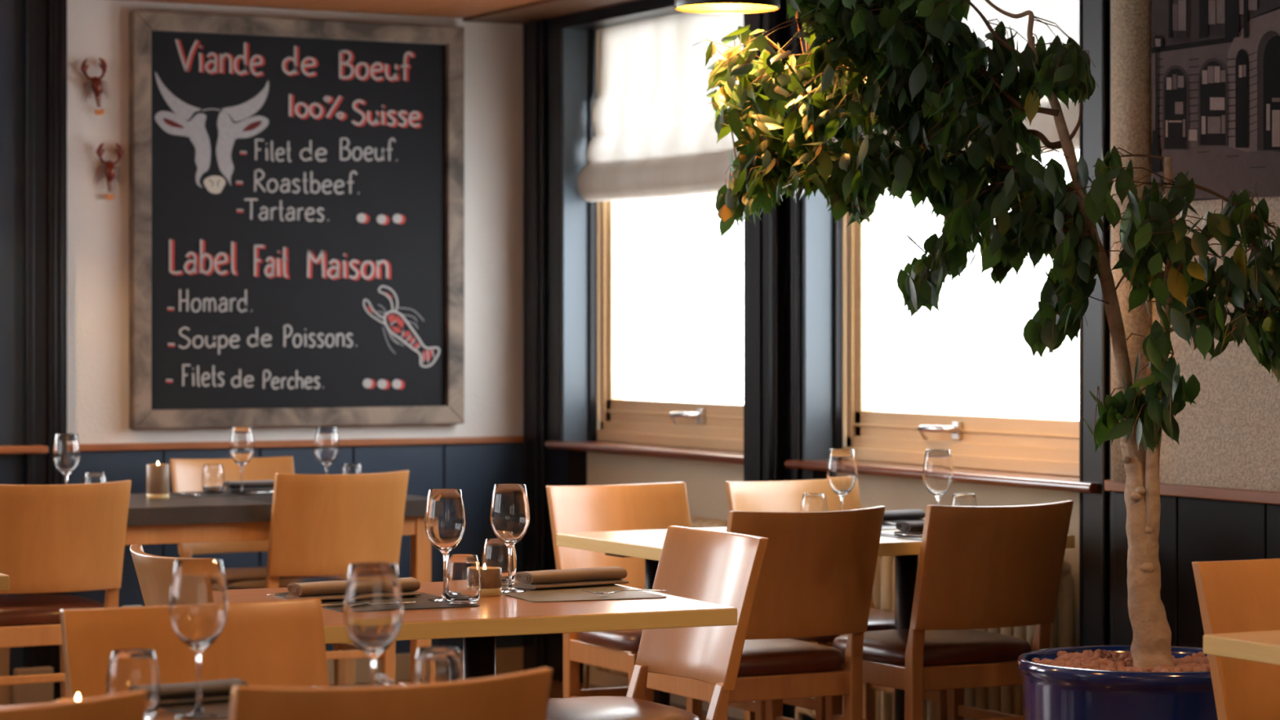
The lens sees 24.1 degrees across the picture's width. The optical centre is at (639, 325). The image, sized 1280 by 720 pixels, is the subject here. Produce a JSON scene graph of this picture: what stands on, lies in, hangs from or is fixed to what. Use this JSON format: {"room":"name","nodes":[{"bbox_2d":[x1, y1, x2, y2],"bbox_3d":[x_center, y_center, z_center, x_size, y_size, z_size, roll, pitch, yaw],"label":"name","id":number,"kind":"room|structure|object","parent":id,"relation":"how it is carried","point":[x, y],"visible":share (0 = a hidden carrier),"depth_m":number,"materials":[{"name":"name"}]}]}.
{"room":"restaurant dining room","nodes":[
{"label":"restaurant dining room","id":0,"kind":"room"},
{"bbox_2d":[66,0,523,444],"bbox_3d":[-3.511,0.030,9.700,7.600,2.540,0.200,0,0,-28],"label":"wall","id":1,"kind":"structure","parent":0,"point":[98,227],"depth_m":10.59,"materials":[{"name":"white paint"}]},
{"bbox_2d":[0,0,23,675],"bbox_3d":[-2.889,0.030,9.896,1.725,2.340,0.030,0,0,-28],"label":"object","id":2,"kind":"structure","parent":1,"relation":"attached to","point":[11,11],"depth_m":10.27,"materials":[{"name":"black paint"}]},
{"bbox_2d":[0,444,48,453],"bbox_3d":[-3.478,0.422,9.598,3.165,0.025,0.250,0,0,-28],"label":"trim","id":3,"kind":"structure","parent":1,"relation":"attached to","point":[38,449],"depth_m":10.19,"materials":[{"name":"brown wood"}]},
{"bbox_2d":[13,666,53,705],"bbox_3d":[-2.076,1.235,10.246,0.130,0.130,0.043,0,0,-28],"label":"trim","id":4,"kind":"structure","parent":1,"relation":"attached to","point":[32,693],"depth_m":10.23,"materials":[{"name":"beige wood"}]},
{"bbox_2d":[23,0,66,702],"bbox_3d":[-2.050,0.080,10.311,0.145,2.440,0.075,0,0,-28],"label":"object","id":5,"kind":"structure","parent":1,"relation":"attached to","point":[45,21],"depth_m":10.30,"materials":[{"name":"black paint"}]},
{"bbox_2d":[80,57,111,115],"bbox_3d":[-1.888,-0.834,10.407,0.118,0.202,0.045,0,0,-28],"label":"ornament","id":6,"kind":"object","parent":1,"relation":"attached to","point":[96,85],"visible":1,"depth_m":10.40,"materials":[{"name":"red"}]},
{"bbox_2d":[93,142,124,199],"bbox_3d":[-1.846,-0.538,10.429,0.107,0.201,0.045,0,0,-28],"label":"ornament","id":7,"kind":"object","parent":1,"relation":"attached to","point":[110,168],"visible":1,"depth_m":10.43,"materials":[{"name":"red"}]},
{"bbox_2d":[8,647,523,705],"bbox_3d":[-3.626,1.250,9.509,7.220,0.100,0.030,0,0,-28],"label":"baseboard","id":8,"kind":"structure","parent":1,"relation":"attached to","point":[508,660],"depth_m":10.94,"materials":[{"name":"beige wood"}]},
{"bbox_2d":[66,442,523,653],"bbox_3d":[-3.629,0.818,9.515,7.220,0.765,0.018,0,0,-28],"label":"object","id":9,"kind":"structure","parent":1,"relation":"attached to","point":[474,468],"depth_m":10.96,"materials":[{"name":"blue paint"}]},
{"bbox_2d":[128,10,464,429],"bbox_3d":[-1.218,-0.371,10.759,1.266,1.462,0.054,0,0,-28],"label":"chalkboard","id":10,"kind":"object","parent":1,"relation":"attached to","point":[296,186],"visible":1,"depth_m":10.74,"materials":[{"name":"brown wood"}]},
{"bbox_2d":[79,435,523,451],"bbox_3d":[-1.212,0.422,10.774,1.770,0.025,0.035,0,0,-28],"label":"trim","id":11,"kind":"structure","parent":1,"relation":"attached to","point":[487,439],"depth_m":10.75,"materials":[{"name":"brown wood"}]},
{"bbox_2d":[123,0,542,17],"bbox_3d":[-3.118,-1.160,8.539,7.218,0.040,2.220,0,0,-28],"label":"trim","id":12,"kind":"structure","parent":1,"relation":"attached to","point":[437,8],"depth_m":10.64,"materials":[{"name":"brown wood"}]},
{"bbox_2d":[12,680,742,719],"bbox_3d":[-0.557,1.350,4.180,7.700,0.100,12.720,0,0,-28],"label":"floor","id":13,"kind":"structure","parent":0,"point":[556,691],"depth_m":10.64,"materials":[{"name":"brown wood"}]},
{"bbox_2d":[0,573,8,591],"bbox_3d":[-1.985,0.925,6.706,0.960,0.750,0.720,0,0,-28],"label":"dining table","id":14,"kind":"object","parent":13,"relation":"on","point":[4,579],"visible":1,"depth_m":6.61,"materials":[{"name":"brown wood"}]},
{"bbox_2d":[0,594,9,706],"bbox_3d":[-2.293,0.876,9.531,0.453,0.848,0.593,0,0,-28],"label":"dining chair","id":15,"kind":"object","parent":13,"relation":"on","point":[4,652],"visible":0.32,"depth_m":9.37,"materials":[{"name":"brown wood"}]},
{"bbox_2d":[0,480,131,698],"bbox_3d":[-1.803,0.876,8.885,0.453,0.848,0.593,0,0,-29],"label":"dining chair","id":16,"kind":"object","parent":13,"relation":"on","point":[68,537],"visible":0.7,"depth_m":8.70,"materials":[{"name":"brown wood"}]},
{"bbox_2d":[0,689,147,719],"bbox_3d":[-0.919,0.876,3.826,0.453,0.848,0.593,0,0,-28],"label":"dining chair","id":17,"kind":"object","parent":13,"relation":"on","point":[131,705],"visible":1,"depth_m":3.65,"materials":[{"name":"brown wood"}]},
{"bbox_2d":[129,543,196,605],"bbox_3d":[-0.734,0.876,6.131,0.593,0.848,0.453,0,0,-28],"label":"dining chair","id":18,"kind":"object","parent":13,"relation":"on","point":[154,573],"visible":0.25,"depth_m":5.97,"materials":[{"name":"brown wood"}]},
{"bbox_2d":[59,597,328,697],"bbox_3d":[-0.618,0.876,4.662,0.453,0.848,0.593,0,0,-28],"label":"dining chair","id":19,"kind":"object","parent":13,"relation":"on","point":[281,642],"visible":0.59,"depth_m":4.90,"materials":[{"name":"brown wood"}]},
{"bbox_2d":[0,681,410,719],"bbox_3d":[-0.685,0.925,4.102,1.060,0.750,0.640,0,0,-28],"label":"dining table","id":20,"kind":"object","parent":13,"relation":"on","point":[162,714],"visible":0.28,"depth_m":4.24,"materials":[{"name":"brown wood"}]},
{"bbox_2d":[54,693,87,702],"bbox_3d":[-0.749,0.519,3.988,0.062,0.061,0.062,0,0,-28],"label":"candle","id":21,"kind":"object","parent":20,"relation":"on","point":[77,697],"visible":0.2,"depth_m":4.00,"materials":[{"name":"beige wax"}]},
{"bbox_2d":[54,697,87,702],"bbox_3d":[-0.749,0.517,3.988,0.062,0.036,0.062,0,0,-28],"label":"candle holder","id":22,"kind":"object","parent":20,"relation":"on","point":[67,699],"depth_m":4.01,"materials":[{"name":"brown glass"}]},
{"bbox_2d":[106,648,159,719],"bbox_3d":[-0.708,0.502,4.184,0.074,0.095,0.074,0,0,32],"label":"water tumbler","id":23,"kind":"object","parent":20,"relation":"on","point":[129,669],"visible":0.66,"depth_m":4.16,"materials":[{"name":"clear glass"}]},
{"bbox_2d":[158,682,398,719],"bbox_3d":[-0.494,0.549,4.383,0.420,0.002,0.280,0,0,-28],"label":"placemat","id":24,"kind":"object","parent":20,"relation":"on","point":[222,708],"visible":0.25,"depth_m":4.30,"materials":[{"name":"black"}]},
{"bbox_2d":[168,558,227,719],"bbox_3d":[-0.620,0.439,4.207,0.082,0.220,0.082,0,0,32],"label":"wine glass","id":25,"kind":"object","parent":24,"relation":"on","point":[198,606],"visible":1,"depth_m":4.18,"materials":[{"name":"white"}]},
{"bbox_2d":[159,678,248,705],"bbox_3d":[-0.659,0.534,4.375,0.165,0.026,0.091,0,0,-32],"label":"napkin","id":26,"kind":"object","parent":24,"relation":"on","point":[215,690],"visible":0.52,"depth_m":4.35,"materials":[{"name":"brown fabric"}]},
{"bbox_2d":[311,684,331,687],"bbox_3d":[-0.422,0.544,4.463,0.018,0.004,0.215,0,0,-45],"label":"knife","id":27,"kind":"object","parent":24,"relation":"on","point":[312,685],"visible":0.22,"depth_m":4.52,"materials":[{"name":"silver metal"}]},
{"bbox_2d":[375,673,408,685],"bbox_3d":[-0.358,0.539,4.511,0.023,0.012,0.190,0,0,-28],"label":"fork","id":28,"kind":"object","parent":24,"relation":"on","point":[388,682],"visible":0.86,"depth_m":4.56,"materials":[{"name":"silver metal"}]},
{"bbox_3d":[-0.381,0.549,4.081,0.420,0.002,0.280,0,0,-28],"label":"placemat","id":29,"kind":"object","parent":20,"relation":"on","visible":0},
{"bbox_2d":[343,562,403,686],"bbox_3d":[-0.368,0.439,4.136,0.082,0.220,0.082,0,0,-8],"label":"wine glass","id":30,"kind":"object","parent":29,"relation":"on","point":[373,612],"visible":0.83,"depth_m":4.11,"materials":[{"name":"white"}]},
{"bbox_2d":[411,646,464,684],"bbox_3d":[-0.285,0.502,4.219,0.074,0.095,0.074,0,0,-8],"label":"water tumbler","id":31,"kind":"object","parent":29,"relation":"on","point":[432,664],"visible":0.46,"depth_m":4.19,"materials":[{"name":"clear glass"}]},
{"bbox_2d":[169,456,340,685],"bbox_3d":[-1.293,0.876,10.079,0.453,0.848,0.593,0,0,-28],"label":"dining chair","id":32,"kind":"object","parent":13,"relation":"on","point":[186,473],"visible":0.2,"depth_m":10.23,"materials":[{"name":"brown wood"}]},
{"bbox_2d":[124,493,431,684],"bbox_3d":[-1.600,0.925,9.438,1.800,0.750,0.740,0,0,-28],"label":"dining table","id":33,"kind":"object","parent":13,"relation":"on","point":[174,520],"visible":0.31,"depth_m":9.23,"materials":[{"name":"brown wood"}]},
{"bbox_2d":[53,433,79,484],"bbox_3d":[-1.751,0.439,9.141,0.082,0.220,0.082,0,0,42],"label":"wine glass","id":34,"kind":"object","parent":33,"relation":"on","point":[66,451],"visible":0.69,"depth_m":9.11,"materials":[{"name":"white"}]},
{"bbox_2d":[83,471,106,484],"bbox_3d":[-1.689,0.502,9.282,0.074,0.095,0.074,0,0,42],"label":"water tumbler","id":35,"kind":"object","parent":33,"relation":"on","point":[91,477],"visible":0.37,"depth_m":9.25,"materials":[{"name":"clear glass"}]},
{"bbox_2d":[146,461,169,499],"bbox_3d":[-1.529,0.489,9.498,0.072,0.121,0.072,0,0,-28],"label":"candle holder","id":36,"kind":"object","parent":33,"relation":"on","point":[157,475],"visible":1,"depth_m":9.47,"materials":[{"name":"beige glass"}]},
{"bbox_2d":[169,490,273,497],"bbox_3d":[-1.353,0.549,9.805,0.420,0.002,0.280,0,0,-28],"label":"placemat","id":37,"kind":"object","parent":33,"relation":"on","point":[224,493],"visible":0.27,"depth_m":9.74,"materials":[{"name":"black"}]},
{"bbox_2d":[176,492,199,495],"bbox_3d":[-1.471,0.544,9.729,0.018,0.004,0.215,0,0,-28],"label":"knife","id":38,"kind":"object","parent":37,"relation":"on","point":[193,494],"visible":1,"depth_m":9.69,"materials":[{"name":"silver metal"}]},
{"bbox_2d":[201,464,224,493],"bbox_3d":[-1.399,0.502,9.818,0.074,0.095,0.074,0,0,2],"label":"water tumbler","id":39,"kind":"object","parent":37,"relation":"on","point":[213,475],"visible":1,"depth_m":9.79,"materials":[{"name":"clear glass"}]},
{"bbox_2d":[229,426,254,494],"bbox_3d":[-1.295,0.439,9.742,0.082,0.220,0.082,0,0,2],"label":"wine glass","id":40,"kind":"object","parent":37,"relation":"on","point":[242,443],"visible":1,"depth_m":9.71,"materials":[{"name":"white"}]},
{"bbox_2d":[223,480,274,492],"bbox_3d":[-1.283,0.529,9.909,0.175,0.036,0.092,0,0,-22],"label":"napkin","id":41,"kind":"object","parent":37,"relation":"on","point":[258,485],"visible":0.73,"depth_m":9.88,"materials":[{"name":"grey fabric"}]},
{"bbox_2d":[250,490,273,493],"bbox_3d":[-1.186,0.544,9.847,0.215,0.004,0.018,0,0,-39],"label":"knife","id":42,"kind":"object","parent":37,"relation":"on","point":[271,491],"visible":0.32,"depth_m":9.79,"materials":[{"name":"silver metal"}]},
{"bbox_2d":[241,497,272,502],"bbox_3d":[-1.025,0.549,9.525,0.420,0.002,0.280,0,0,-28],"label":"placemat","id":43,"kind":"object","parent":33,"relation":"on","point":[269,500],"visible":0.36,"depth_m":9.47,"materials":[{"name":"black"}]},
{"bbox_2d":[314,426,339,474],"bbox_3d":[-1.020,0.439,9.742,0.082,0.220,0.082,0,0,-38],"label":"wine glass","id":44,"kind":"object","parent":33,"relation":"on","point":[326,447],"visible":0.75,"depth_m":9.71,"materials":[{"name":"clear glass"}]},
{"bbox_2d":[341,463,362,474],"bbox_3d":[-0.949,0.502,9.865,0.074,0.095,0.074,0,0,-38],"label":"water tumbler","id":45,"kind":"object","parent":33,"relation":"on","point":[347,468],"visible":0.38,"depth_m":9.84,"materials":[{"name":"clear glass"}]},
{"bbox_2d":[226,470,408,685],"bbox_3d":[-1.031,0.876,9.494,0.453,0.848,0.593,0,0,-28],"label":"dining chair","id":46,"kind":"object","parent":13,"relation":"on","point":[321,525],"visible":0.52,"depth_m":9.27,"materials":[{"name":"brown wood"}]},
{"bbox_2d":[229,666,552,719],"bbox_3d":[-0.424,0.876,4.069,0.453,0.848,0.593,0,0,-28],"label":"dining chair","id":47,"kind":"object","parent":13,"relation":"on","point":[521,695],"visible":1,"depth_m":3.81,"materials":[{"name":"brown wood"}]},
{"bbox_2d":[226,579,737,679],"bbox_3d":[-0.370,0.925,6.029,0.870,0.750,0.800,0,0,-24],"label":"dining table","id":48,"kind":"object","parent":13,"relation":"on","point":[478,627],"visible":0.48,"depth_m":5.76,"materials":[{"name":"brown wood"}]},
{"bbox_2d":[273,591,479,612],"bbox_3d":[-0.532,0.549,5.995,0.290,0.002,0.430,0,0,-26],"label":"placemat","id":49,"kind":"object","parent":48,"relation":"on","point":[422,602],"visible":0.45,"depth_m":5.90,"materials":[{"name":"black fabric"}]},
{"bbox_2d":[266,591,288,595],"bbox_3d":[-0.673,0.539,6.101,0.190,0.012,0.023,0,0,-33],"label":"fork","id":50,"kind":"object","parent":49,"relation":"on","point":[283,593],"visible":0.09,"depth_m":6.06,"materials":[{"name":"silver metal"}]},
{"bbox_2d":[285,577,421,600],"bbox_3d":[-0.575,0.529,6.022,0.265,0.036,0.094,0,0,-31],"label":"napkin","id":51,"kind":"object","parent":49,"relation":"on","point":[335,589],"visible":0.65,"depth_m":5.96,"materials":[{"name":"brown fabric"}]},
{"bbox_2d":[321,601,415,607],"bbox_3d":[-0.539,0.544,5.861,0.215,0.004,0.018,0,0,-28],"label":"knife","id":52,"kind":"object","parent":49,"relation":"on","point":[340,604],"visible":0.35,"depth_m":5.83,"materials":[{"name":"silver metal"}]},
{"bbox_2d":[424,488,465,600],"bbox_3d":[-0.390,0.437,5.982,0.082,0.220,0.082,0,0,22],"label":"wine glass","id":53,"kind":"object","parent":49,"relation":"on","point":[445,514],"visible":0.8,"depth_m":5.95,"materials":[{"name":"white"}]},
{"bbox_2d":[443,554,481,604],"bbox_3d":[-0.350,0.499,5.906,0.074,0.095,0.074,0,0,22],"label":"water tumbler","id":54,"kind":"object","parent":49,"relation":"on","point":[462,584],"visible":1,"depth_m":5.88,"materials":[{"name":"clear glass"}]},
{"bbox_2d":[480,563,502,596],"bbox_3d":[-0.317,0.517,6.113,0.070,0.066,0.070,0,0,-28],"label":"candle holder","id":55,"kind":"object","parent":48,"relation":"on","point":[491,576],"visible":0.66,"depth_m":6.08,"materials":[{"name":"beige glass"}]},
{"bbox_2d":[480,566,502,588],"bbox_3d":[-0.317,0.514,6.113,0.070,0.040,0.070,0,0,-28],"label":"candle","id":56,"kind":"object","parent":55,"relation":"on","point":[491,576],"depth_m":6.08,"materials":[{"name":"brown wax"}]},
{"bbox_2d":[481,537,516,583],"bbox_3d":[-0.300,0.502,6.381,0.074,0.095,0.074,0,0,-18],"label":"water tumbler","id":57,"kind":"object","parent":48,"relation":"on","point":[495,553],"visible":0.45,"depth_m":6.35,"materials":[{"name":"clear glass"}]},
{"bbox_2d":[502,584,666,602],"bbox_3d":[-0.152,0.549,6.194,0.290,0.002,0.420,0,0,-21],"label":"placemat","id":58,"kind":"object","parent":48,"relation":"on","point":[568,593],"visible":0.53,"depth_m":6.10,"materials":[{"name":"grey fabric"}]},
{"bbox_2d":[489,483,529,592],"bbox_3d":[-0.268,0.437,6.175,0.082,0.220,0.082,0,0,-18],"label":"wine glass","id":59,"kind":"object","parent":58,"relation":"on","point":[509,517],"visible":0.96,"depth_m":6.14,"materials":[{"name":"white"}]},
{"bbox_2d":[512,566,629,589],"bbox_3d":[-0.145,0.529,6.300,0.240,0.036,0.092,0,0,-35],"label":"napkin","id":60,"kind":"object","parent":58,"relation":"on","point":[576,577],"visible":1,"depth_m":6.26,"materials":[{"name":"brown fabric"}]},
{"bbox_2d":[578,588,666,594],"bbox_3d":[-0.033,0.537,6.087,0.190,0.012,0.023,0,0,-25],"label":"fork","id":61,"kind":"object","parent":58,"relation":"on","point":[609,593],"visible":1,"depth_m":6.08,"materials":[{"name":"silver metal"}]},
{"bbox_2d":[546,481,765,719],"bbox_3d":[0.042,0.876,8.363,0.453,0.848,0.593,0,0,-28],"label":"dining chair","id":62,"kind":"object","parent":13,"relation":"on","point":[646,506],"visible":0.41,"depth_m":8.52,"materials":[{"name":"brown wood"}]},
{"bbox_2d":[583,515,728,688],"bbox_3d":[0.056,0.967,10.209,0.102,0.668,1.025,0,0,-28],"label":"dining chair","id":63,"kind":"object","parent":13,"relation":"on","point":[695,522],"visible":0.13,"depth_m":9.92,"materials":[{"name":"brown wood"}]},
{"bbox_2d":[546,525,768,719],"bbox_3d":[-0.044,0.876,6.473,0.593,0.848,0.453,0,0,-26],"label":"dining chair","id":64,"kind":"object","parent":13,"relation":"on","point":[719,567],"visible":0.88,"depth_m":6.56,"materials":[{"name":"brown wood"}]},
{"bbox_2d":[634,506,884,719],"bbox_3d":[0.307,0.876,7.633,0.453,0.848,0.593,0,0,-28],"label":"dining chair","id":65,"kind":"object","parent":13,"relation":"on","point":[816,577],"visible":0.74,"depth_m":7.46,"materials":[{"name":"brown wood"}]},
{"bbox_2d":[556,527,1075,719],"bbox_3d":[0.474,0.925,7.918,1.200,0.750,0.710,0,0,-28],"label":"dining table","id":66,"kind":"object","parent":13,"relation":"on","point":[647,544],"visible":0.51,"depth_m":7.88,"materials":[{"name":"brown wood"}]},
{"bbox_2d":[800,493,827,511],"bbox_3d":[0.471,0.502,8.103,0.074,0.095,0.074,0,0,11],"label":"water tumbler","id":67,"kind":"object","parent":66,"relation":"on","point":[811,502],"visible":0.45,"depth_m":8.07,"materials":[{"name":"clear glass"}]},
{"bbox_2d":[826,448,857,510],"bbox_3d":[0.540,0.439,8.004,0.082,0.220,0.082,0,0,11],"label":"wine glass","id":68,"kind":"object","parent":66,"relation":"on","point":[842,467],"visible":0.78,"depth_m":7.97,"materials":[{"name":"white"}]},
{"bbox_2d":[881,524,897,529],"bbox_3d":[0.669,0.549,8.235,0.400,0.002,0.280,0,0,-28],"label":"placemat","id":69,"kind":"object","parent":66,"relation":"on","point":[885,526],"visible":0.03,"depth_m":8.16,"materials":[{"name":"grey fabric"}]},
{"bbox_2d":[882,520,896,524],"bbox_3d":[0.741,0.539,8.182,0.190,0.012,0.023,0,0,34],"label":"fork","id":70,"kind":"object","parent":69,"relation":"on","point":[884,521],"visible":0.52,"depth_m":8.22,"materials":[{"name":"silver metal"}]},
{"bbox_2d":[882,509,925,524],"bbox_3d":[0.671,0.529,8.295,0.240,0.036,0.092,0,0,-28],"label":"napkin","id":71,"kind":"object","parent":69,"relation":"on","point":[900,515],"visible":0.48,"depth_m":8.29,"materials":[{"name":"grey fabric"}]},
{"bbox_2d":[880,531,921,540],"bbox_3d":[0.828,0.549,7.889,0.400,0.002,0.280,0,0,-28],"label":"placemat","id":72,"kind":"object","parent":66,"relation":"on","point":[916,538],"visible":0.16,"depth_m":7.78,"materials":[{"name":"grey fabric"}]},
{"bbox_2d":[880,533,922,537],"bbox_3d":[0.670,0.544,7.826,0.018,0.004,0.215,0,0,-45],"label":"knife","id":73,"kind":"object","parent":72,"relation":"on","point":[897,534],"visible":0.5,"depth_m":7.80,"materials":[{"name":"silver metal"}]},
{"bbox_2d":[893,520,924,535],"bbox_3d":[0.791,0.529,7.872,0.240,0.036,0.092,0,0,-28],"label":"napkin","id":74,"kind":"object","parent":72,"relation":"on","point":[916,527],"visible":0.36,"depth_m":7.81,"materials":[{"name":"grey fabric"}]},
{"bbox_2d":[922,448,953,505],"bbox_3d":[0.793,0.439,7.961,0.082,0.220,0.082,0,0,-29],"label":"wine glass","id":75,"kind":"object","parent":72,"relation":"on","point":[938,471],"visible":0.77,"depth_m":7.93,"materials":[{"name":"white"}]},
{"bbox_2d":[951,493,977,506],"bbox_3d":[0.877,0.502,8.103,0.074,0.095,0.074,0,0,-29],"label":"water tumbler","id":76,"kind":"object","parent":66,"relation":"on","point":[958,499],"visible":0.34,"depth_m":8.08,"materials":[{"name":"clear glass"}]},
{"bbox_2d":[724,479,947,719],"bbox_3d":[0.556,0.876,8.599,0.453,0.848,0.593,0,0,-28],"label":"dining chair","id":77,"kind":"object","parent":13,"relation":"on","point":[761,495],"visible":0.22,"depth_m":8.76,"materials":[{"name":"brown wood"}]},
{"bbox_2d":[795,555,1073,719],"bbox_3d":[0.825,0.967,8.743,0.102,0.668,1.395,0,0,-28],"label":"radiator","id":78,"kind":"object","parent":13,"relation":"on","point":[1003,699],"visible":0.04,"depth_m":8.34,"materials":[{"name":"beige metal"}]},
{"bbox_2d":[825,500,1073,719],"bbox_3d":[0.815,0.876,7.871,0.453,0.848,0.593,0,0,-28],"label":"dining chair","id":79,"kind":"object","parent":13,"relation":"on","point":[979,566],"visible":0.91,"depth_m":7.68,"materials":[{"name":"brown wood"}]},
{"bbox_2d":[1017,644,1217,719],"bbox_3d":[1.137,1.024,6.752,0.568,0.551,0.568,0,0,-28],"label":"plant pot","id":80,"kind":"object","parent":13,"relation":"on","point":[1050,692],"visible":0.61,"depth_m":6.51,"materials":[{"name":"blue ceramic"}]},
{"bbox_2d":[1031,648,1210,671],"bbox_3d":[1.136,0.781,6.752,0.500,0.078,0.500,0,0,32],"label":"pebbles","id":81,"kind":"object","parent":80,"relation":"in","point":[1098,660],"visible":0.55,"depth_m":6.77,"materials":[{"name":"brown gravel"}]},
{"bbox_2d":[692,0,1279,671],"bbox_3d":[0.729,-0.095,6.965,1.848,1.746,0.768,0,0,37],"label":"ficus tree","id":82,"kind":"object","parent":81,"relation":"on","point":[890,65],"visible":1,"depth_m":6.84,"materials":[{"name":"green plant"}]},
{"bbox_2d":[1191,558,1279,719],"bbox_3d":[1.367,0.876,5.625,0.453,0.848,0.593,0,0,-28],"label":"dining chair","id":83,"kind":"object","parent":13,"relation":"on","point":[1234,596],"visible":0.9,"depth_m":5.76,"materials":[{"name":"brown wood"}]},
{"bbox_2d":[1203,630,1279,665],"bbox_3d":[1.605,0.925,5.225,0.960,0.750,0.760,0,0,-28],"label":"dining table","id":84,"kind":"object","parent":13,"relation":"on","point":[1264,646],"visible":1,"depth_m":5.26,"materials":[{"name":"brown wood"}]},
{"bbox_2d":[1151,72,1279,492],"bbox_3d":[3.501,0.030,4.131,0.400,2.540,8.860,0,0,-28],"label":"wall","id":85,"kind":"structure","parent":0,"point":[1231,438],"depth_m":7.56,"materials":[{"name":"paint"}]},
{"bbox_2d":[462,0,639,24],"bbox_3d":[0.933,-1.154,8.463,0.380,0.052,6.120,0,0,-28],"label":"trim","id":86,"kind":"structure","parent":85,"relation":"attached to","point":[544,9],"depth_m":10.72,"materials":[{"name":"brown wood"}]},
{"bbox_2d":[523,0,1110,719],"bbox_3d":[0.446,0.030,9.676,0.295,2.540,3.920,0,0,-28],"label":"wall window","id":87,"kind":"structure","parent":85,"relation":"in","point":[704,481],"depth_m":9.48,"materials":[{"name":"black paint"}]},
{"bbox_2d":[545,27,743,464],"bbox_3d":[0.112,-0.346,10.336,0.252,1.588,1.500,0,0,-28],"label":"window","id":88,"kind":"structure","parent":87,"relation":"attached to","point":[702,425],"depth_m":10.91,"materials":[{"name":"brown wood"}]},
{"bbox_2d":[577,12,743,201],"bbox_3d":[0.117,-0.787,10.320,0.092,0.686,1.325,0,0,-28],"label":"blind","id":89,"kind":"object","parent":87,"relation":"attached to","point":[655,136],"visible":0.67,"depth_m":10.46,"materials":[{"name":"fabric"}]},
{"bbox_2d":[784,211,1098,493],"bbox_3d":[0.938,-0.346,8.763,0.252,1.588,1.605,0,0,-28],"label":"window","id":90,"kind":"structure","parent":87,"relation":"attached to","point":[1039,446],"depth_m":8.97,"materials":[{"name":"brown wood"}]},
{"bbox_2d":[826,0,1079,154],"bbox_3d":[0.930,-0.804,8.773,0.092,0.651,1.390,0,0,-28],"label":"blind","id":91,"kind":"object","parent":87,"relation":"attached to","point":[1064,13],"visible":0.13,"depth_m":8.43,"materials":[{"name":"fabric"}]},
{"bbox_2d":[1110,0,1115,644],"bbox_3d":[1.270,0.080,7.955,0.016,2.440,0.045,0,0,-28],"label":"trim","id":92,"kind":"structure","parent":85,"relation":"attached to","point":[1112,493],"depth_m":7.97,"materials":[{"name":"black paint"}]},
{"bbox_2d":[1114,491,1133,644],"bbox_3d":[1.294,0.869,7.871,0.030,0.862,0.145,0,0,-28],"label":"trim","id":93,"kind":"structure","parent":85,"relation":"attached to","point":[1123,632],"depth_m":7.91,"materials":[{"name":"black paint"}]},
{"bbox_2d":[1111,0,1151,481],"bbox_3d":[1.277,-0.366,7.871,0.055,1.548,0.144,0,0,-28],"label":"column","id":94,"kind":"structure","parent":85,"relation":"attached to","point":[1131,20],"depth_m":7.83,"materials":[{"name":"paint"}]},
{"bbox_2d":[1104,479,1279,505],"bbox_3d":[2.982,0.423,4.652,0.035,0.030,7.465,0,0,-28],"label":"trim","id":95,"kind":"structure","parent":85,"relation":"attached to","point":[1257,496],"depth_m":7.55,"materials":[{"name":"brown wood"}]},
{"bbox_2d":[1151,0,1279,200],"bbox_3d":[1.534,-0.708,7.418,0.027,0.784,0.844,0,0,-28],"label":"print","id":96,"kind":"object","parent":85,"relation":"attached to","point":[1215,64],"visible":0.95,"depth_m":7.55},
{"bbox_2d":[1158,495,1279,648],"bbox_3d":[3.006,0.819,4.628,0.014,0.762,7.200,0,0,-28],"label":"trim","id":97,"kind":"structure","parent":85,"relation":"attached to","point":[1191,530],"depth_m":7.64,"materials":[{"name":"black paint"}]},
{"bbox_3d":[-0.557,-1.230,4.180,7.700,0.100,12.720,0,0,-28],"label":"ceiling","id":98,"kind":"structure","parent":0,"visible":0},
{"bbox_2d":[674,0,780,13],"bbox_3d":[0.218,-0.983,7.501,0.266,0.375,0.266,0,0,14],"label":"pendant lamp","id":99,"kind":"object","parent":98,"relation":"hanging from","point":[703,6],"visible":1,"depth_m":7.59,"materials":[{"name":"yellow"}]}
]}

